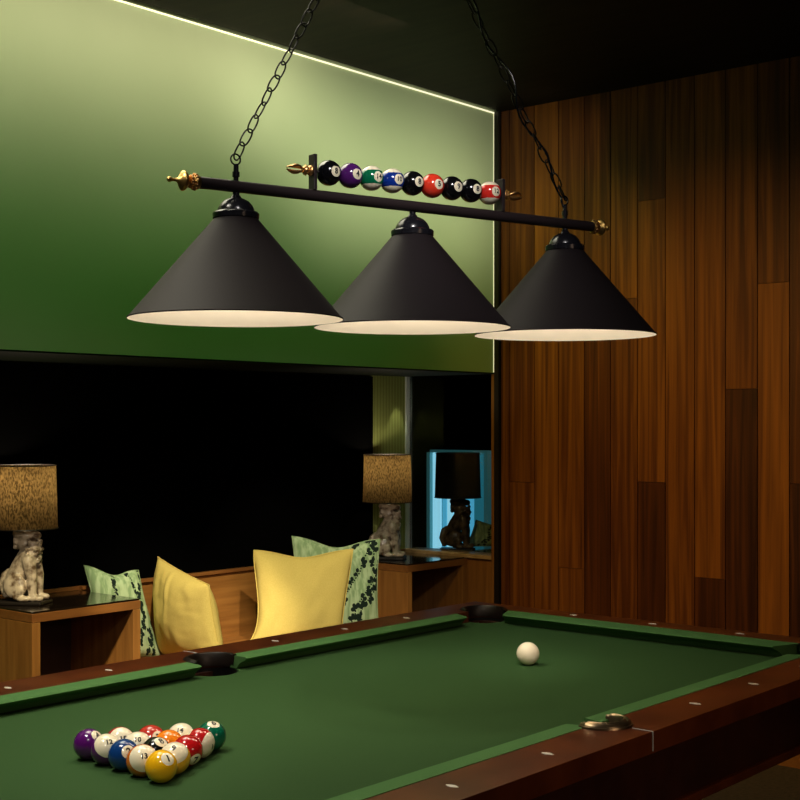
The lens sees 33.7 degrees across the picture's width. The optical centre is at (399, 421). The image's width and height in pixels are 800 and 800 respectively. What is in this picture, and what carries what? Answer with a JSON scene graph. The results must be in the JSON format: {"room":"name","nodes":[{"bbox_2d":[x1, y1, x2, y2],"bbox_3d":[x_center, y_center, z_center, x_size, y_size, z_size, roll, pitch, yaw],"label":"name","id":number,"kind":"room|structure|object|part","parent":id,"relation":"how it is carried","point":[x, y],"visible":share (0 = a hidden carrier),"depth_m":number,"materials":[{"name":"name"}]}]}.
{"room":"games hall","nodes":[
{"label":"games hall","id":0,"kind":"room"},
{"bbox_2d":[0,360,404,554],"bbox_3d":[-2.254,0.583,4.091,0.060,1.637,6.960,0,0,40],"label":"wall","id":1,"kind":"structure","parent":0,"point":[388,391],"depth_m":6.61,"materials":[{"name":"paint"}]},
{"bbox_2d":[0,586,79,598],"bbox_3d":[-2.613,0.653,3.606,0.022,0.016,4.156,0,0,40],"label":"wall ledge","id":2,"kind":"object","parent":1,"relation":"attached to","point":[72,588],"visible":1,"depth_m":5.11,"materials":[{"name":"brown wood"}]},
{"bbox_2d":[0,362,372,593],"bbox_3d":[-2.051,0.210,4.272,0.013,0.868,5.900,0,0,40],"label":"window","id":3,"kind":"structure","parent":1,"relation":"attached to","point":[193,470],"depth_m":5.60,"materials":[{"name":"black glass"}]},
{"bbox_2d":[0,0,496,372],"bbox_3d":[-2.034,-0.884,3.903,0.639,1.298,6.960,0,0,40],"label":"wall","id":4,"kind":"structure","parent":0,"point":[102,102],"depth_m":4.83,"materials":[{"name":"green paint"}]},
{"bbox_2d":[0,349,493,376],"bbox_3d":[-2.011,-0.232,3.884,0.578,0.006,6.960,0,0,40],"label":"trim","id":5,"kind":"structure","parent":4,"relation":"attached to","point":[5,355],"depth_m":5.19,"materials":[{"name":"black"}]},
{"bbox_2d":[115,0,493,113],"bbox_3d":[-1.756,-1.479,3.731,0.006,0.005,6.859,0,0,40],"label":"led strip","id":6,"kind":"object","parent":4,"relation":"attached to","point":[128,3],"visible":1,"depth_m":5.28,"materials":[{"name":"beige plastic"}]},
{"bbox_2d":[491,374,493,603],"bbox_3d":[0.470,0.586,6.361,0.023,1.631,0.070,0,0,40],"label":"trim","id":7,"kind":"structure","parent":4,"relation":"attached to","point":[492,375],"depth_m":6.34,"materials":[{"name":"brown wood"}]},
{"bbox_2d":[493,114,493,371],"bbox_3d":[0.454,-0.856,6.323,0.008,1.238,0.008,0,0,40],"label":"led strip","id":8,"kind":"object","parent":4,"relation":"attached to","point":[493,114],"visible":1,"depth_m":6.32,"materials":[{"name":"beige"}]},
{"bbox_2d":[412,374,490,547],"bbox_3d":[0.548,0.302,7.818,1.967,2.200,0.050,0,0,40],"label":"wall","id":9,"kind":"structure","parent":0,"point":[450,412],"depth_m":8.04,"materials":[{"name":"black paint"}]},
{"bbox_2d":[427,450,490,547],"bbox_3d":[0.350,0.526,7.915,0.460,0.712,0.040,0,0,40],"label":"window","id":10,"kind":"structure","parent":9,"relation":"in","point":[439,515],"depth_m":7.98,"materials":[{"name":"teal glass"}]},
{"bbox_2d":[135,0,799,111],"bbox_3d":[0.287,-1.508,1.926,5.388,0.050,6.960,0,0,40],"label":"ceiling","id":11,"kind":"structure","parent":0,"point":[553,50],"depth_m":5.08,"materials":[{"name":"black paint"}]},
{"bbox_2d":[126,0,656,340],"bbox_3d":[0.033,-0.847,2.960,1.335,1.273,0.440,0,0,-34],"label":"pendant lamp","id":12,"kind":"object","parent":11,"relation":"hanging from","point":[235,273],"visible":1,"depth_m":2.86,"materials":[{"name":"black metal"}]},
{"bbox_3d":[-0.336,-0.313,2.707,0.440,0.206,0.440,0,0,-34],"label":"lamp shade","id":13,"kind":"part","parent":12,"relation":"part of","materials":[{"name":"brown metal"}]},
{"bbox_3d":[-0.336,-0.523,2.707,0.026,0.057,0.015,0,0,-34],"label":"chain","id":14,"kind":"part","parent":12,"relation":"part of","materials":[{"name":"black metal"}]},
{"bbox_3d":[0.028,-0.313,2.956,0.440,0.206,0.440,0,0,-34],"label":"lamp shade","id":15,"kind":"part","parent":12,"relation":"part of","materials":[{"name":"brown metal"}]},
{"bbox_3d":[0.195,-0.893,3.066,0.500,0.743,0.025,0,0,-34],"label":"power cord","id":16,"kind":"part","parent":12,"relation":"part of","materials":[{"name":"black metal"}]},
{"bbox_3d":[0.402,-0.523,3.212,0.026,0.057,0.015,0,0,-34],"label":"chain","id":17,"kind":"part","parent":12,"relation":"part of","materials":[{"name":"black metal"}]},
{"bbox_3d":[0.402,-0.313,3.212,0.440,0.206,0.440,0,0,-34],"label":"lamp shade","id":18,"kind":"part","parent":12,"relation":"part of","materials":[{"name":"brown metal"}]},
{"bbox_2d":[467,56,799,636],"bbox_3d":[2.327,-0.040,4.790,6.008,2.884,0.074,0,0,40],"label":"wall","id":19,"kind":"structure","parent":0,"point":[652,478],"depth_m":5.73,"materials":[{"name":"brown wood"}]},
{"bbox_2d":[404,547,490,559],"bbox_3d":[0.264,0.654,6.569,0.557,0.019,0.122,0,0,40],"label":"ledge","id":20,"kind":"object","parent":19,"relation":"on","point":[470,554],"visible":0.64,"depth_m":6.53,"materials":[{"name":"brown wood"}]},
{"bbox_2d":[405,375,490,554],"bbox_3d":[0.252,0.208,6.556,0.558,0.874,0.044,0,0,40],"label":"window","id":21,"kind":"structure","parent":20,"relation":"on","point":[408,380],"depth_m":6.73,"materials":[{"name":"silver metal"}]},
{"bbox_3d":[0.043,0.208,6.734,0.010,0.874,0.044,0,0,40],"label":"frame","id":22,"kind":"part","parent":21,"relation":"part of","materials":[{"name":"silver metal"}]},
{"bbox_2d":[777,754,799,768],"bbox_3d":[2.529,1.367,4.559,5.389,0.070,0.013,0,0,40],"label":"baseboard","id":23,"kind":"structure","parent":19,"relation":"attached to","point":[794,762],"depth_m":5.35,"materials":[{"name":"brown wood"}]},
{"bbox_2d":[701,765,799,799],"bbox_3d":[0.015,1.427,2.157,6.102,0.050,6.960,0,0,40],"label":"floor","id":24,"kind":"structure","parent":0,"point":[778,782],"depth_m":5.06,"materials":[{"name":"carpet"}]},
{"bbox_2d":[0,590,139,681],"bbox_3d":[-1.274,1.031,4.884,0.397,0.741,0.471,0,0,40],"label":"side table","id":25,"kind":"object","parent":24,"relation":"on","point":[79,629],"visible":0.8,"depth_m":4.93,"materials":[{"name":"brown wood"}]},
{"bbox_3d":[-1.415,1.051,4.717,0.397,0.702,0.034,0,0,40],"label":"panel","id":26,"kind":"part","parent":25,"relation":"part of","materials":[{"name":"brown wood"}]},
{"bbox_2d":[0,464,58,605],"bbox_3d":[-1.365,0.408,4.794,0.244,0.504,0.244,0,0,37],"label":"table lamp","id":27,"kind":"object","parent":25,"relation":"on","point":[28,492],"visible":1,"depth_m":4.74,"materials":[{"name":"brown fabric"}]},
{"bbox_3d":[-1.365,0.272,4.794,0.238,0.228,0.238,0,0,40],"label":"lamp shade","id":28,"kind":"part","parent":27,"relation":"part of","materials":[{"name":"fabric"}]},
{"bbox_3d":[-1.365,0.272,4.794,0.244,0.232,0.244,0,0,40],"label":"shade trim","id":29,"kind":"part","parent":27,"relation":"part of","materials":[{"name":"black fabric"}]},
{"bbox_3d":[-1.420,1.051,5.008,0.012,0.702,0.401,0,0,40],"label":"panel","id":30,"kind":"part","parent":25,"relation":"part of","materials":[{"name":"brown wood"}]},
{"bbox_3d":[-1.275,0.664,4.884,0.391,0.006,0.465,0,0,40],"label":"glass","id":31,"kind":"part","parent":25,"relation":"part of","materials":[{"name":"black glass"}]},
{"bbox_3d":[-1.132,1.051,5.050,0.397,0.702,0.034,0,0,40],"label":"panel","id":32,"kind":"part","parent":25,"relation":"part of","materials":[{"name":"brown wood"}]},
{"bbox_2d":[80,566,257,658],"bbox_3d":[-0.562,1.023,5.604,0.551,0.757,1.545,0,0,40],"label":"bench","id":33,"kind":"object","parent":24,"relation":"on","point":[234,590],"visible":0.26,"depth_m":5.78,"materials":[{"name":"brown wood"}]},
{"bbox_2d":[83,565,159,655],"bbox_3d":[-1.094,0.749,5.216,0.313,0.384,0.108,0,0,-39],"label":"cushion","id":34,"kind":"object","parent":33,"relation":"on","point":[126,584],"visible":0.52,"depth_m":5.22,"materials":[{"name":"green fabric"}]},
{"bbox_2d":[152,556,222,654],"bbox_3d":[-0.851,0.748,5.192,0.163,0.394,0.501,0,0,-39],"label":"cushion","id":35,"kind":"object","parent":33,"relation":"on","point":[186,614],"visible":0.94,"depth_m":5.09,"materials":[{"name":"yellow fabric"}]},
{"bbox_3d":[-0.551,0.976,5.595,0.524,0.072,1.545,0,0,40],"label":"seat","id":36,"kind":"part","parent":33,"relation":"part of","materials":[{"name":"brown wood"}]},
{"bbox_2d":[250,549,352,639],"bbox_3d":[-0.443,0.740,5.574,0.555,0.392,0.194,0,0,-16],"label":"cushion","id":37,"kind":"object","parent":33,"relation":"on","point":[295,594],"visible":0.82,"depth_m":5.55,"materials":[{"name":"yellow fabric"}]},
{"bbox_2d":[292,536,379,623],"bbox_3d":[-0.273,0.731,5.907,0.412,0.439,0.140,0,0,-14],"label":"cushion","id":38,"kind":"object","parent":33,"relation":"on","point":[361,603],"visible":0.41,"depth_m":5.91,"materials":[{"name":"green fabric"}]},
{"bbox_2d":[0,601,799,799],"bbox_3d":[-0.048,0.995,3.002,1.391,0.812,2.545,0,0,40],"label":"pool table","id":39,"kind":"object","parent":24,"relation":"on","point":[440,703],"visible":0.99,"depth_m":2.91,"materials":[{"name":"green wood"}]},
{"bbox_2d":[73,728,100,759],"bbox_3d":[-0.585,0.605,2.479,0.057,0.057,0.057,0,0,24],"label":"ball","id":40,"kind":"object","parent":39,"relation":"on","point":[83,740],"visible":0.72,"depth_m":2.46,"materials":[{"name":"purple plastic"}]},
{"bbox_3d":[-0.811,0.617,2.925,0.064,0.032,0.935,0,0,40],"label":"cushion rail","id":41,"kind":"part","parent":39,"relation":"part of","materials":[{"name":"green fabric"}]},
{"bbox_2d":[90,734,118,764],"bbox_3d":[-0.543,0.605,2.439,0.057,0.057,0.057,0,0,-27],"label":"ball","id":42,"kind":"object","parent":39,"relation":"on","point":[100,746],"visible":0.8,"depth_m":2.42,"materials":[{"name":"white plastic"}]},
{"bbox_2d":[108,727,132,739],"bbox_3d":[-0.529,0.605,2.494,0.057,0.057,0.057,0,0,-29],"label":"ball","id":43,"kind":"object","parent":39,"relation":"on","point":[119,732],"visible":0.27,"depth_m":2.48,"materials":[{"name":"white plastic"}]},
{"bbox_2d":[108,739,136,770],"bbox_3d":[-0.502,0.605,2.399,0.057,0.057,0.057,0,0,-27],"label":"ball","id":44,"kind":"object","parent":39,"relation":"on","point":[118,751],"visible":0.8,"depth_m":2.38,"materials":[{"name":"blue plastic"}]},
{"bbox_2d":[125,732,149,744],"bbox_3d":[-0.488,0.605,2.454,0.057,0.057,0.057,0,0,-28],"label":"ball","id":45,"kind":"object","parent":39,"relation":"on","point":[138,738],"visible":0.33,"depth_m":2.44,"materials":[{"name":"white plastic"}]},
{"bbox_2d":[126,744,155,776],"bbox_3d":[-0.461,0.605,2.359,0.057,0.057,0.057,0,0,-26],"label":"ball","id":46,"kind":"object","parent":39,"relation":"on","point":[136,758],"visible":0.75,"depth_m":2.34,"materials":[{"name":"white plastic"}]},
{"bbox_2d":[139,725,162,737],"bbox_3d":[-0.474,0.605,2.510,0.057,0.057,0.057,0,0,-22],"label":"ball","id":47,"kind":"object","parent":39,"relation":"on","point":[150,730],"visible":0.2,"depth_m":2.50,"materials":[{"name":"red plastic"}]},
{"bbox_2d":[143,737,168,750],"bbox_3d":[-0.447,0.605,2.414,0.057,0.057,0.057,0,0,-27],"label":"ball","id":48,"kind":"object","parent":39,"relation":"on","point":[157,743],"visible":0.39,"depth_m":2.40,"materials":[{"name":"black plastic"}]},
{"bbox_2d":[145,750,177,782],"bbox_3d":[-0.419,0.605,2.319,0.057,0.057,0.057,0,0,-20],"label":"ball","id":49,"kind":"object","parent":39,"relation":"on","point":[161,766],"visible":1,"depth_m":2.30,"materials":[{"name":"yellow plastic"}]},
{"bbox_2d":[156,730,180,742],"bbox_3d":[-0.433,0.605,2.470,0.057,0.057,0.057,0,0,-29],"label":"ball","id":50,"kind":"object","parent":39,"relation":"on","point":[170,736],"visible":0.31,"depth_m":2.46,"materials":[{"name":"orange plastic"}]},
{"bbox_2d":[161,742,190,774],"bbox_3d":[-0.405,0.605,2.374,0.057,0.057,0.057,0,0,-31],"label":"ball","id":51,"kind":"object","parent":39,"relation":"on","point":[180,751],"visible":0.64,"depth_m":2.36,"materials":[{"name":"white plastic"}]},
{"bbox_2d":[169,723,192,735],"bbox_3d":[-0.419,0.605,2.526,0.057,0.057,0.057,0,0,-24],"label":"ball","id":52,"kind":"object","parent":39,"relation":"on","point":[182,728],"visible":0.29,"depth_m":2.51,"materials":[{"name":"white plastic"}]},
{"bbox_2d":[175,735,202,766],"bbox_3d":[-0.391,0.605,2.430,0.057,0.057,0.057,0,0,-28],"label":"ball","id":53,"kind":"object","parent":39,"relation":"on","point":[191,742],"visible":0.67,"depth_m":2.41,"materials":[{"name":"red plastic"}]},
{"bbox_2d":[187,728,214,758],"bbox_3d":[-0.377,0.605,2.486,0.057,0.057,0.057,0,0,-29],"label":"ball","id":54,"kind":"object","parent":39,"relation":"on","point":[205,736],"visible":0.58,"depth_m":2.47,"materials":[{"name":"red"}]},
{"bbox_2d":[199,721,225,750],"bbox_3d":[-0.363,0.605,2.542,0.057,0.057,0.057,0,0,-27],"label":"ball","id":55,"kind":"object","parent":39,"relation":"on","point":[218,731],"visible":0.53,"depth_m":2.53,"materials":[{"name":"green plastic"}]},
{"bbox_3d":[-0.526,0.623,3.410,0.131,0.043,2.545,0,0,40],"label":"long rail","id":56,"kind":"part","parent":39,"relation":"part of","materials":[{"name":"brown wood"}]},
{"bbox_3d":[-0.110,0.617,3.748,0.064,0.032,0.958,0,0,40],"label":"cushion rail","id":57,"kind":"part","parent":39,"relation":"part of","materials":[{"name":"green fabric"}]},
{"bbox_3d":[0.034,0.617,2.248,0.050,0.032,0.987,0,0,40],"label":"cushion rail","id":58,"kind":"part","parent":39,"relation":"part of","materials":[{"name":"green fabric"}]},
{"bbox_2d":[517,642,538,664],"bbox_3d":[0.334,0.604,3.441,0.060,0.060,0.060,0,0,40],"label":"cue ball","id":59,"kind":"object","parent":39,"relation":"on","point":[527,652],"visible":1,"depth_m":3.42,"materials":[{"name":"beige plastic"}]},
{"bbox_3d":[0.436,0.623,2.590,0.118,0.043,2.545,0,0,40],"label":"long rail","id":60,"kind":"part","parent":39,"relation":"part of","materials":[{"name":"brown wood"}]},
{"bbox_3d":[0.751,0.623,3.929,1.139,0.043,0.099,0,0,40],"label":"short rail","id":61,"kind":"part","parent":39,"relation":"part of","materials":[{"name":"brown wood"}]},
{"bbox_3d":[0.687,0.617,3.858,0.971,0.032,0.090,0,0,40],"label":"cushion rail","id":62,"kind":"part","parent":39,"relation":"part of","materials":[{"name":"green fabric"}]},
{"bbox_3d":[0.707,0.617,3.037,0.050,0.032,0.998,0,0,40],"label":"cushion rail","id":63,"kind":"part","parent":39,"relation":"part of","materials":[{"name":"green fabric"}]},
{"bbox_3d":[-0.045,0.797,3.000,1.287,0.020,2.429,0,0,40],"label":"moulding","id":64,"kind":"part","parent":39,"relation":"part of","materials":[{"name":"brown wood"}]},
{"bbox_2d":[378,552,466,617],"bbox_3d":[0.030,1.031,6.414,0.397,0.741,0.453,0,0,40],"label":"side table","id":65,"kind":"object","parent":24,"relation":"on","point":[417,582],"visible":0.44,"depth_m":6.41,"materials":[{"name":"brown wood"}]},
{"bbox_2d":[362,454,411,559],"bbox_3d":[-0.061,0.408,6.360,0.244,0.504,0.244,0,0,37],"label":"table lamp","id":66,"kind":"object","parent":65,"relation":"on","point":[386,477],"visible":0.92,"depth_m":6.29,"materials":[{"name":"brown fabric"}]},
{"bbox_3d":[-0.061,0.272,6.360,0.244,0.232,0.244,0,0,40],"label":"shade trim","id":67,"kind":"part","parent":66,"relation":"part of","materials":[{"name":"black fabric"}]},
{"bbox_3d":[-0.061,0.272,6.360,0.238,0.228,0.238,0,0,40],"label":"lamp shade","id":68,"kind":"part","parent":66,"relation":"part of","materials":[{"name":"fabric"}]},
{"bbox_3d":[-0.105,1.051,6.255,0.397,0.702,0.034,0,0,40],"label":"panel","id":69,"kind":"part","parent":65,"relation":"part of","materials":[{"name":"brown wood"}]},
{"bbox_3d":[0.030,0.664,6.415,0.391,0.006,0.447,0,0,40],"label":"glass","id":70,"kind":"part","parent":65,"relation":"part of","materials":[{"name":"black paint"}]},
{"bbox_3d":[0.166,1.051,6.574,0.397,0.702,0.034,0,0,40],"label":"panel","id":71,"kind":"part","parent":65,"relation":"part of","materials":[{"name":"brown wood"}]},
{"bbox_3d":[0.192,1.427,7.400,1.967,0.050,1.050,0,0,40],"label":"floor","id":72,"kind":"structure","parent":0,"visible":0},
{"bbox_2d":[436,546,490,552],"bbox_3d":[0.529,1.033,6.915,0.550,0.738,0.730,0,0,40],"label":"sideboard","id":73,"kind":"object","parent":72,"relation":"on","point":[487,549],"visible":0.02,"depth_m":6.86,"materials":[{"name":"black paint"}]},
{"bbox_2d":[434,452,481,550],"bbox_3d":[0.298,0.411,6.797,0.244,0.504,0.244,0,0,37],"label":"table lamp","id":74,"kind":"object","parent":73,"relation":"on","point":[457,474],"visible":1,"depth_m":6.73,"materials":[{"name":"black"}]},
{"bbox_3d":[0.298,0.275,6.797,0.238,0.228,0.238,0,0,40],"label":"lamp shade","id":75,"kind":"part","parent":74,"relation":"part of","materials":[{"name":"black fabric"}]},
{"bbox_3d":[0.298,0.275,6.797,0.244,0.232,0.244,0,0,40],"label":"shade trim","id":76,"kind":"part","parent":74,"relation":"part of","materials":[{"name":"black fabric"}]},
{"bbox_2d":[470,520,490,546],"bbox_3d":[0.464,0.588,6.969,0.277,0.147,0.066,0,0,-25],"label":"cushion","id":77,"kind":"object","parent":73,"relation":"on","point":[481,533],"visible":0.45,"depth_m":6.93,"materials":[{"name":"green fabric"}]},
{"bbox_3d":[2.573,-0.041,4.616,5.398,2.885,0.059,0,0,40],"label":"wall","id":78,"kind":"structure","parent":0,"visible":0},
{"bbox_2d":[494,111,500,603],"bbox_3d":[0.486,-0.041,6.341,0.026,2.885,0.080,0,0,40],"label":"trim","id":79,"kind":"structure","parent":78,"relation":"attached to","point":[497,115],"depth_m":6.31,"materials":[{"name":"black"}]}
]}

